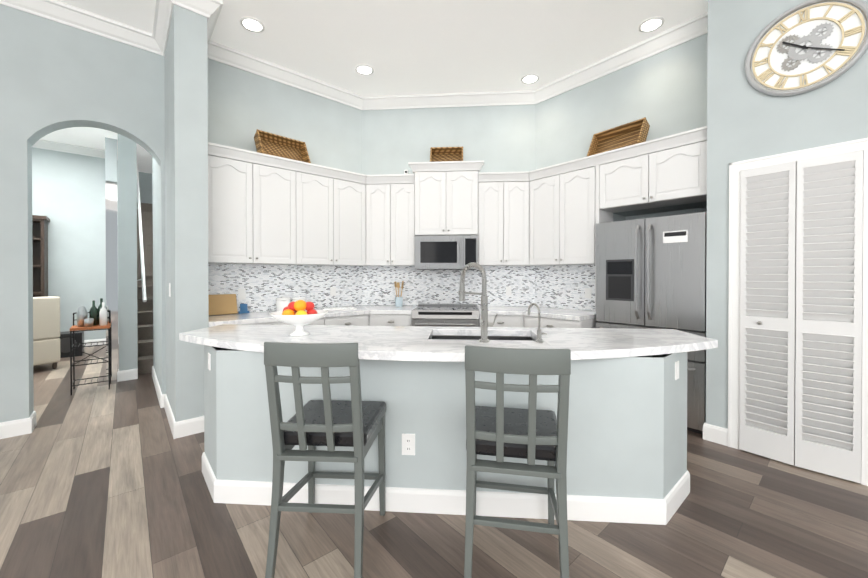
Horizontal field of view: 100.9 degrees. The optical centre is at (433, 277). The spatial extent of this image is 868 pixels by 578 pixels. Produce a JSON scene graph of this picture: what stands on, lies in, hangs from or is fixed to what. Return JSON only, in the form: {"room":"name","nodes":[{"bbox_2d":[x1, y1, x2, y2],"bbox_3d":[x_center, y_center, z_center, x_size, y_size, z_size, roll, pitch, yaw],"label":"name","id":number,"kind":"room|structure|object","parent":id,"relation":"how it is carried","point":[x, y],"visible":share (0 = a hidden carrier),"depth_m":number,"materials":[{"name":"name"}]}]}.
{"room":"kitchen","nodes":[
{"label":"kitchen","id":0,"kind":"room"},
{"bbox_2d":[32,147,118,339],"bbox_3d":[-7.899,-0.524,4.546,6.046,3.640,5.282,0,0,4],"label":"wall","id":1,"kind":"structure","parent":0,"point":[68,194],"depth_m":6.45,"materials":[{"name":"blue paint"}]},
{"bbox_2d":[84,337,118,346],"bbox_3d":[-6.943,1.222,6.059,1.935,0.130,1.935,0,0,4],"label":"baseboard","id":2,"kind":"structure","parent":1,"relation":"attached to","point":[93,340],"depth_m":6.63,"materials":[{"name":"white"}]},
{"bbox_2d":[0,0,707,160],"bbox_3d":[-2.736,-2.272,3.997,10.624,0.133,5.388,0,0,4],"label":"crown molding","id":3,"kind":"structure","parent":1,"relation":"attached to","point":[155,41],"depth_m":3.72,"materials":[{"name":"white"}]},
{"bbox_2d":[0,4,160,422],"bbox_3d":[-3.949,-0.512,2.633,3.090,3.640,0.200,0,0,-41],"label":"wall","id":4,"kind":"structure","parent":0,"point":[55,76],"depth_m":3.02,"materials":[{"name":"blue paint"}]},
{"bbox_2d":[0,420,12,438],"bbox_3d":[-4.294,1.245,2.277,1.408,0.130,1.567,0,0,4],"label":"baseboard","id":5,"kind":"structure","parent":4,"relation":"attached to","point":[6,428],"depth_m":2.90,"materials":[{"name":"white"}]},
{"bbox_2d":[13,411,35,434],"bbox_3d":[-3.442,1.240,3.076,0.164,0.130,0.153,0,0,4],"label":"baseboard","id":6,"kind":"structure","parent":4,"relation":"attached to","point":[24,426],"depth_m":2.97,"materials":[{"name":"white wood"}]},
{"bbox_2d":[118,134,152,370],"bbox_3d":[-4.450,-0.533,5.998,1.230,3.640,6.150,0,0,-41],"label":"wall","id":7,"kind":"structure","parent":0,"point":[127,240],"depth_m":4.51,"materials":[{"name":"blue paint"}]},
{"bbox_2d":[105,137,117,382],"bbox_3d":[-3.973,-0.203,4.415,0.110,3.000,0.023,0,0,-41],"label":"mirror panel","id":8,"kind":"object","parent":7,"relation":"attached to","point":[111,218],"visible":0.93,"depth_m":4.41,"materials":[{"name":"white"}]},
{"bbox_2d":[117,366,161,395],"bbox_3d":[-3.208,1.233,4.170,1.072,0.130,1.011,0,0,4],"label":"baseboard","id":9,"kind":"structure","parent":7,"relation":"attached to","point":[133,374],"depth_m":4.47,"materials":[{"name":"white wood"}]},
{"bbox_2d":[137,164,146,301],"bbox_3d":[-5.147,-1.154,6.218,0.090,2.956,4.026,0,0,-41],"label":"stair handrail","id":10,"kind":"object","parent":7,"relation":"attached to","point":[144,297],"visible":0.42,"depth_m":5.55,"materials":[{"name":"white wood"}]},
{"bbox_2d":[152,56,165,393],"bbox_3d":[-3.136,-0.522,4.193,0.180,3.640,1.500,0,0,-41],"label":"wall","id":11,"kind":"structure","parent":0,"point":[159,289],"depth_m":3.72,"materials":[{"name":"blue paint"}]},
{"bbox_2d":[165,5,208,421],"bbox_3d":[-2.307,-0.516,3.317,0.230,3.640,0.910,0,0,-41],"label":"wall pillar","id":12,"kind":"structure","parent":0,"point":[186,162],"depth_m":2.98,"materials":[{"name":"blue paint"}]},
{"bbox_2d":[157,394,203,438],"bbox_3d":[-2.304,1.240,3.204,0.830,0.130,0.604,0,0,4],"label":"baseboard","id":13,"kind":"structure","parent":12,"relation":"attached to","point":[192,426],"depth_m":2.98,"materials":[{"name":"white"}]},
{"bbox_2d":[208,58,363,311],"bbox_3d":[-1.707,-0.521,4.151,1.414,3.640,1.299,0,0,4],"label":"wall","id":14,"kind":"structure","parent":0,"point":[240,102],"depth_m":4.07,"materials":[{"name":"blue paint"}]},
{"bbox_2d":[208,142,219,145],"bbox_3d":[-1.949,-0.689,3.450,0.355,1.097,0.345,0,0,4],"label":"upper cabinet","id":15,"kind":"object","parent":14,"relation":"attached to","point":[209,144],"depth_m":3.30,"materials":[{"name":"white wood"}]},
{"bbox_2d":[208,264,361,311],"bbox_3d":[-1.649,0.119,4.149,1.844,0.517,0.009,0,0,-41],"label":"backsplash","id":16,"kind":"structure","parent":14,"relation":"attached to","point":[264,286],"depth_m":4.10,"materials":[{"name":"tile"}]},
{"bbox_2d":[238,289,245,299],"bbox_3d":[-2.041,0.183,3.801,0.072,0.115,0.006,0,0,-41],"label":"outlet","id":17,"kind":"object","parent":16,"relation":"attached to","point":[241,294],"visible":1,"depth_m":3.80,"materials":[{"name":"white plastic"}]},
{"bbox_2d":[330,287,335,295],"bbox_3d":[-1.261,0.179,4.474,0.072,0.115,0.006,0,0,-41],"label":"outlet","id":18,"kind":"object","parent":16,"relation":"attached to","point":[332,291],"visible":1,"depth_m":4.47,"materials":[{"name":"white plastic"}]},
{"bbox_2d":[208,145,365,265],"bbox_3d":[-1.591,-0.671,4.024,1.443,1.060,1.543,0,0,4],"label":"upper cabinet","id":19,"kind":"object","parent":14,"relation":"attached to","point":[268,209],"depth_m":3.75,"materials":[{"name":"white wood"}]},
{"bbox_2d":[254,129,310,162],"bbox_3d":[-1.650,-1.376,3.917,0.530,0.349,0.262,0,1,-45],"label":"wicker basket","id":20,"kind":"object","parent":19,"relation":"on","point":[268,143],"visible":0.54,"depth_m":3.96,"materials":[{"name":"brown wicker"}]},
{"bbox_2d":[365,174,414,265],"bbox_3d":[-0.594,-0.694,4.532,0.746,1.100,0.387,0,0,4],"label":"upper cabinet","id":21,"kind":"object","parent":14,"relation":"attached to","point":[390,219],"visible":0.96,"depth_m":4.38,"materials":[{"name":"white wood"}]},
{"bbox_2d":[41,0,707,173],"bbox_3d":[-0.880,-2.390,3.967,20.000,0.100,16.000,0,0,4],"label":"ceiling","id":22,"kind":"structure","parent":0,"point":[406,47],"depth_m":3.49,"materials":[{"name":"paint"}]},
{"bbox_2d":[240,17,264,32],"bbox_3d":[-1.680,-2.332,3.314,0.210,0.008,0.210,0,0,4],"label":"recessed light","id":23,"kind":"object","parent":22,"relation":"in","point":[254,24],"visible":1,"depth_m":3.31,"materials":[{"name":"white"}]},
{"bbox_2d":[355,64,373,74],"bbox_3d":[-0.784,-2.337,4.040,0.210,0.008,0.210,0,0,4],"label":"recessed light","id":24,"kind":"object","parent":22,"relation":"in","point":[364,69],"visible":1,"depth_m":4.03,"materials":[{"name":"white"}]},
{"bbox_2d":[521,74,538,83],"bbox_3d":[1.135,-2.338,4.231,0.210,0.008,0.210,0,0,4],"label":"recessed light","id":25,"kind":"object","parent":22,"relation":"in","point":[529,78],"visible":1,"depth_m":4.22,"materials":[{"name":"white"}]},
{"bbox_2d":[638,17,664,32],"bbox_3d":[2.010,-2.332,3.314,0.210,0.008,0.210,0,0,4],"label":"recessed light","id":26,"kind":"object","parent":22,"relation":"in","point":[647,25],"visible":1,"depth_m":3.31,"materials":[{"name":"white"}]},
{"bbox_2d":[0,344,867,577],"bbox_3d":[-0.880,1.350,3.990,20.000,0.100,16.000,0,0,4],"label":"floor","id":27,"kind":"structure","parent":0,"point":[100,480],"depth_m":1.89,"materials":[{"name":"brown wood"}]},
{"bbox_2d":[32,215,49,296],"bbox_3d":[-6.818,0.138,5.877,0.680,2.300,0.415,0,0,-41],"label":"etagere","id":28,"kind":"object","parent":27,"relation":"on","point":[40,251],"visible":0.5,"depth_m":6.11,"materials":[{"name":"brown wood"}]},
{"bbox_2d":[33,296,60,368],"bbox_3d":[-5.741,0.784,4.871,0.740,1.020,0.720,0,0,24],"label":"armchair","id":29,"kind":"object","parent":27,"relation":"on","point":[46,329],"visible":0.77,"depth_m":4.91,"materials":[{"name":"beige fabric"}]},
{"bbox_2d":[58,330,83,357],"bbox_3d":[-5.995,1.098,5.863,0.360,0.380,0.370,0,0,-41],"label":"box","id":30,"kind":"object","parent":27,"relation":"on","point":[64,337],"visible":0.52,"depth_m":5.76,"materials":[{"name":"black plastic"}]},
{"bbox_2d":[70,311,110,394],"bbox_3d":[-3.966,0.855,4.146,0.330,0.886,0.300,0,0,-41],"label":"bar cart","id":31,"kind":"object","parent":27,"relation":"on","point":[73,329],"visible":1,"depth_m":4.11,"materials":[{"name":"black metal"}]},
{"bbox_2d":[76,298,102,326],"bbox_3d":[-3.983,0.408,4.152,0.181,0.310,0.248,0,0,-5],"label":"bottle","id":32,"kind":"object","parent":31,"relation":"on","point":[83,320],"depth_m":4.08,"materials":[{"name":"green glass"}]},
{"bbox_2d":[97,301,107,325],"bbox_3d":[-3.853,0.427,4.174,0.069,0.270,0.069,0,0,-8],"label":"bottle","id":33,"kind":"object","parent":31,"relation":"on","point":[98,316],"depth_m":4.16,"materials":[{"name":"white glass"}]},
{"bbox_2d":[137,203,152,373],"bbox_3d":[-4.956,-0.142,6.663,0.954,2.850,4.265,0,0,-41],"label":"carpeted stairs","id":34,"kind":"structure","parent":27,"relation":"on","point":[145,332],"depth_m":5.76,"materials":[{"name":"carpet"}]},
{"bbox_2d":[247,314,368,325],"bbox_3d":[-1.431,0.862,3.903,1.845,0.871,0.671,0,0,-41],"label":"base cabinet","id":35,"kind":"object","parent":27,"relation":"on","point":[357,320],"visible":0.04,"depth_m":3.45,"materials":[{"name":"white wood"}]},
{"bbox_2d":[209,309,370,326],"bbox_3d":[-1.555,0.404,3.593,1.578,0.044,1.110,0,0,4],"label":"countertop","id":36,"kind":"structure","parent":35,"relation":"on","point":[266,316],"depth_m":3.48,"materials":[{"name":"stone"}]},
{"bbox_2d":[208,294,237,314],"bbox_3d":[-2.164,0.278,3.624,0.300,0.202,0.090,0,0,-41],"label":"cutting board","id":37,"kind":"object","parent":36,"relation":"on","point":[221,304],"visible":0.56,"depth_m":3.63,"materials":[{"name":"brown wood"}]},
{"bbox_2d":[238,304,248,313],"bbox_3d":[-1.984,0.330,3.737,0.100,0.100,0.031,0,0,-41],"label":"scraper","id":38,"kind":"object","parent":36,"relation":"on","point":[243,308],"visible":0.98,"depth_m":3.73,"materials":[{"name":"blue plastic"}]},
{"bbox_2d":[276,296,290,310],"bbox_3d":[-1.671,0.295,3.970,0.153,0.166,0.153,0,0,4],"label":"canister","id":39,"kind":"object","parent":36,"relation":"on","point":[282,302],"visible":0.79,"depth_m":3.90,"materials":[{"name":"white ceramic"}]},
{"bbox_2d":[314,305,416,313],"bbox_3d":[-1.253,0.399,4.454,2.051,0.044,0.652,0,0,4],"label":"countertop","id":40,"kind":"structure","parent":35,"relation":"on","point":[375,309],"depth_m":4.30,"materials":[{"name":"stone"}]},
{"bbox_2d":[291,296,305,301],"bbox_3d":[-1.542,0.294,4.081,0.153,0.166,0.153,0,0,4],"label":"canister","id":41,"kind":"object","parent":40,"relation":"on","point":[294,299],"visible":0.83,"depth_m":4.02,"materials":[{"name":"white ceramic"}]},
{"bbox_2d":[322,307,356,309],"bbox_3d":[-1.121,0.370,4.221,0.380,0.014,0.220,0,0,-21],"label":"tray","id":42,"kind":"object","parent":40,"relation":"on","point":[339,308],"visible":1,"depth_m":4.15,"materials":[{"name":"white"}]},
{"bbox_2d":[394,281,403,306],"bbox_3d":[-0.446,0.211,4.563,0.120,0.327,0.094,0,0,4],"label":"utensil crock","id":43,"kind":"object","parent":40,"relation":"on","point":[398,301],"visible":1,"depth_m":4.53,"materials":[{"name":"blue ceramic"}]},
{"bbox_2d":[264,341,384,577],"bbox_3d":[-0.503,0.793,1.740,0.429,1.045,0.560,0,0,4],"label":"frame","id":44,"kind":"object","parent":27,"relation":"on","point":[295,357],"visible":0.9,"depth_m":1.54,"materials":[{"name":"grey paint"}]},
{"bbox_2d":[284,400,385,446],"bbox_3d":[-0.499,0.723,1.802,0.442,0.069,0.425,0,0,4],"label":"seat","id":45,"kind":"object","parent":44,"relation":"on","point":[373,412],"visible":0.6,"depth_m":1.73,"materials":[{"name":"grey fabric"}]},
{"bbox_2d":[369,314,411,325],"bbox_3d":[-0.604,0.860,4.397,0.746,0.874,0.676,0,0,4],"label":"base cabinet","id":46,"kind":"object","parent":27,"relation":"on","point":[390,319],"visible":0.19,"depth_m":4.09,"materials":[{"name":"white wood"}]},
{"bbox_2d":[412,303,478,326],"bbox_3d":[0.146,0.823,4.301,0.752,0.950,0.722,0,0,4],"label":"range","id":47,"kind":"object","parent":27,"relation":"on","point":[448,315],"visible":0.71,"depth_m":4.01,"materials":[{"name":"grey metal"}]},
{"bbox_2d":[202,360,689,524],"bbox_3d":[0.003,0.868,2.350,3.132,0.884,0.736,0,0,4],"label":"kitchen island","id":48,"kind":"object","parent":27,"relation":"on","point":[627,442],"depth_m":1.99,"materials":[{"name":"blue paint"}]},
{"bbox_2d":[208,353,210,370],"bbox_3d":[-1.412,0.530,2.246,0.008,0.100,0.060,0,0,-41],"label":"light switch","id":49,"kind":"object","parent":48,"relation":"attached to","point":[209,361],"visible":0.93,"depth_m":2.23,"materials":[{"name":"white plastic"}]},
{"bbox_2d":[402,433,414,454],"bbox_3d":[-0.143,0.937,2.004,0.075,0.118,0.008,0,0,4],"label":"outlet","id":50,"kind":"object","parent":48,"relation":"attached to","point":[408,444],"visible":1,"depth_m":2.00,"materials":[{"name":"white plastic"}]},
{"bbox_2d":[179,324,717,363],"bbox_3d":[-0.003,0.403,2.276,3.440,0.045,0.920,0,0,4],"label":"island countertop","id":51,"kind":"structure","parent":48,"relation":"on","point":[224,341],"depth_m":2.14,"materials":[{"name":"white stone"}]},
{"bbox_2d":[269,310,327,336],"bbox_3d":[-0.880,0.304,2.344,0.360,0.149,0.360,0,0,4],"label":"fruit bowl","id":52,"kind":"object","parent":51,"relation":"on","point":[298,322],"visible":0.94,"depth_m":2.26,"materials":[{"name":"white ceramic"}]},
{"bbox_2d":[282,300,317,314],"bbox_3d":[-0.892,0.215,2.347,0.238,0.133,0.181,0,0,4],"label":"fruit","id":53,"kind":"object","parent":52,"relation":"in","point":[299,307],"visible":0.77,"depth_m":2.32,"materials":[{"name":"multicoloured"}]},
{"bbox_2d":[458,262,497,342],"bbox_3d":[0.263,0.145,2.163,0.232,0.470,0.168,0,0,4],"label":"faucet","id":54,"kind":"object","parent":51,"relation":"on","point":[462,293],"visible":1,"depth_m":2.10,"materials":[{"name":"silver metal"}]},
{"bbox_2d":[431,332,534,339],"bbox_3d":[0.325,0.523,2.373,0.724,0.221,0.424,0,0,4],"label":"sink","id":55,"kind":"object","parent":51,"relation":"in","point":[434,335],"depth_m":2.58,"materials":[{"name":"silver metal"}]},
{"bbox_2d":[528,303,546,342],"bbox_3d":[0.614,0.267,2.125,0.097,0.226,0.106,0,0,4],"label":"filtered water faucet","id":56,"kind":"object","parent":51,"relation":"on","point":[539,335],"visible":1,"depth_m":2.09,"materials":[{"name":"silver metal"}]},
{"bbox_2d":[675,361,678,379],"bbox_3d":[1.387,0.532,2.041,0.060,0.100,0.008,0,0,-41],"label":"light switch","id":57,"kind":"object","parent":48,"relation":"attached to","point":[676,370],"visible":0.96,"depth_m":2.03,"materials":[{"name":"white plastic"}]},
{"bbox_2d":[479,315,523,326],"bbox_3d":[0.901,0.861,4.286,0.746,0.874,0.676,0,0,4],"label":"base cabinet","id":58,"kind":"object","parent":27,"relation":"on","point":[509,320],"visible":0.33,"depth_m":3.99,"materials":[{"name":"white wood"}]},
{"bbox_2d":[477,306,588,314],"bbox_3d":[1.227,0.400,4.272,1.399,0.044,0.652,0,0,4],"label":"countertop","id":59,"kind":"structure","parent":58,"relation":"on","point":[492,310],"depth_m":4.18,"materials":[{"name":"stone"}]},
{"bbox_2d":[522,310,595,320],"bbox_3d":[1.423,0.403,3.701,0.925,0.044,0.457,0,0,4],"label":"countertop","id":60,"kind":"structure","parent":58,"relation":"on","point":[567,315],"depth_m":3.75,"materials":[{"name":"stone"}]},
{"bbox_2d":[464,345,570,577],"bbox_3d":[0.362,0.794,1.631,0.428,1.045,0.555,0,0,10],"label":"frame","id":61,"kind":"object","parent":27,"relation":"on","point":[531,363],"visible":0.96,"depth_m":1.42,"materials":[{"name":"grey paint"}]},
{"bbox_2d":[466,406,556,460],"bbox_3d":[0.374,0.723,1.694,0.442,0.069,0.418,0,0,10],"label":"seat","id":62,"kind":"object","parent":61,"relation":"on","point":[515,421],"visible":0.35,"depth_m":1.63,"materials":[{"name":"black leather"}]},
{"bbox_2d":[524,315,598,327],"bbox_3d":[1.345,0.862,4.025,0.676,0.874,0.923,0,0,-41],"label":"base cabinet","id":63,"kind":"object","parent":27,"relation":"on","point":[531,321],"visible":0.1,"depth_m":3.69,"materials":[{"name":"white wood"}]},
{"bbox_2d":[589,158,624,311],"bbox_3d":[1.768,-0.419,3.763,0.311,1.560,0.263,0,0,4],"label":"panel","id":64,"kind":"object","parent":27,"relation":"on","point":[596,216],"depth_m":3.68,"materials":[{"name":"white wood"}]},
{"bbox_2d":[596,212,706,433],"bbox_3d":[2.171,0.380,3.471,0.873,1.845,0.890,0,0,-41],"label":"refrigerator","id":65,"kind":"object","parent":27,"relation":"on","point":[650,273],"visible":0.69,"depth_m":3.14,"materials":[{"name":"grey metal"}]},
{"bbox_2d":[364,104,535,305],"bbox_3d":[0.179,-0.525,4.748,2.384,3.640,0.150,0,0,4],"label":"wall","id":66,"kind":"structure","parent":0,"point":[503,137],"depth_m":4.66,"materials":[{"name":"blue paint"}]},
{"bbox_2d":[408,161,483,235],"bbox_3d":[0.157,-0.933,4.442,0.896,0.860,0.452,0,0,4],"label":"upper cabinet","id":67,"kind":"object","parent":66,"relation":"attached to","point":[446,197],"visible":0.98,"depth_m":4.26,"materials":[{"name":"white wood"}]},
{"bbox_2d":[415,235,477,269],"bbox_3d":[0.156,-0.295,4.434,0.752,0.407,0.450,0,0,4],"label":"microwave","id":68,"kind":"object","parent":67,"relation":"attached to","point":[446,252],"visible":0.83,"depth_m":4.25,"materials":[{"name":"grey metal"}]},
{"bbox_2d":[430,146,462,161],"bbox_3d":[0.158,-1.474,4.458,0.410,0.297,0.220,0,0,4],"label":"wicker basket","id":69,"kind":"object","parent":67,"relation":"on","point":[439,154],"visible":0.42,"depth_m":4.51,"materials":[{"name":"brown wicker"}]},
{"bbox_2d":[362,266,534,305],"bbox_3d":[0.173,0.115,4.670,2.252,0.517,0.009,0,0,4],"label":"backsplash","id":70,"kind":"structure","parent":66,"relation":"attached to","point":[430,286],"depth_m":4.67,"materials":[{"name":"tile"}]},
{"bbox_2d":[394,286,399,294],"bbox_3d":[-0.486,0.178,4.710,0.072,0.115,0.006,0,0,4],"label":"outlet","id":71,"kind":"object","parent":70,"relation":"attached to","point":[397,290],"visible":0.57,"depth_m":4.71,"materials":[{"name":"white plastic"}]},
{"bbox_2d":[506,286,511,294],"bbox_3d":[0.960,0.178,4.604,0.072,0.115,0.006,0,0,4],"label":"outlet","id":72,"kind":"object","parent":70,"relation":"attached to","point":[508,290],"visible":1,"depth_m":4.60,"materials":[{"name":"white plastic"}]},
{"bbox_2d":[536,63,635,310],"bbox_3d":[2.106,-0.519,3.830,1.718,3.640,1.080,0,0,4],"label":"wall","id":73,"kind":"structure","parent":0,"point":[567,122],"depth_m":4.11,"materials":[{"name":"blue paint"}]},
{"bbox_2d":[478,171,532,265],"bbox_3d":[0.912,-0.693,4.421,0.746,1.100,0.387,0,0,4],"label":"upper cabinet","id":74,"kind":"object","parent":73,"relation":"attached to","point":[503,218],"visible":1,"depth_m":4.28,"materials":[{"name":"white wood"}]},
{"bbox_2d":[529,158,588,265],"bbox_3d":[1.524,-0.671,4.122,0.792,1.060,0.893,0,0,4],"label":"upper cabinet","id":75,"kind":"object","parent":73,"relation":"attached to","point":[573,203],"depth_m":3.95,"materials":[{"name":"white wood"}]},
{"bbox_2d":[535,265,594,310],"bbox_3d":[1.599,0.118,4.237,0.009,0.517,0.924,0,0,-41],"label":"backsplash","id":76,"kind":"structure","parent":73,"relation":"attached to","point":[561,286],"depth_m":4.27,"materials":[{"name":"tile"}]},
{"bbox_2d":[585,288,590,297],"bbox_3d":[1.746,0.182,4.055,0.006,0.115,0.072,0,0,-41],"label":"outlet","id":77,"kind":"object","parent":76,"relation":"attached to","point":[587,292],"visible":1,"depth_m":4.05,"materials":[{"name":"white plastic"}]},
{"bbox_2d":[583,154,596,157],"bbox_3d":[1.506,-0.691,3.836,0.332,1.097,0.320,0,0,4],"label":"upper cabinet","id":78,"kind":"object","parent":73,"relation":"attached to","point":[592,156],"depth_m":3.64,"materials":[{"name":"white wood"}]},
{"bbox_2d":[586,117,649,156],"bbox_3d":[1.868,-1.375,3.659,0.262,0.349,0.530,0,0,-37],"label":"wicker basket","id":79,"kind":"object","parent":78,"relation":"on","point":[628,134],"visible":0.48,"depth_m":3.70,"materials":[{"name":"brown wicker"}]},
{"bbox_2d":[636,33,707,218],"bbox_3d":[2.282,-0.518,3.516,0.798,3.640,0.660,0,0,4],"label":"wall","id":80,"kind":"structure","parent":0,"point":[664,93],"depth_m":3.44,"materials":[{"name":"blue paint"}]},
{"bbox_2d":[597,130,706,210],"bbox_3d":[2.100,-0.942,3.398,0.879,0.510,0.879,0,0,4],"label":"upper cabinet","id":81,"kind":"object","parent":80,"relation":"attached to","point":[670,170],"depth_m":3.25,"materials":[{"name":"white wood"}]},
{"bbox_2d":[706,0,867,428],"bbox_3d":[4.077,-0.505,1.452,1.000,3.640,4.620,0,0,-41],"label":"wall","id":82,"kind":"structure","parent":0,"point":[746,120],"depth_m":2.73,"materials":[{"name":"blue paint"}]},
{"bbox_2d":[728,138,867,485],"bbox_3d":[2.512,0.218,2.484,0.023,2.181,0.732,0,0,-41],"label":"door frame","id":83,"kind":"structure","parent":82,"relation":"attached to","point":[736,168],"depth_m":2.60,"materials":[{"name":"white wood"}]},
{"bbox_2d":[739,150,862,482],"bbox_3d":[2.501,0.251,2.475,0.431,2.092,0.432,0,0,4],"label":"door","id":84,"kind":"structure","parent":83,"relation":"attached to","point":[806,262],"depth_m":2.43,"materials":[{"name":"white wood"}]},
{"bbox_2d":[745,0,867,95],"bbox_3d":[2.527,-1.566,2.446,0.035,0.618,0.618,0,0,-41],"label":"wall clock","id":85,"kind":"object","parent":82,"relation":"attached to","point":[807,46],"visible":1,"depth_m":2.43,"materials":[{"name":"white"}]}
]}

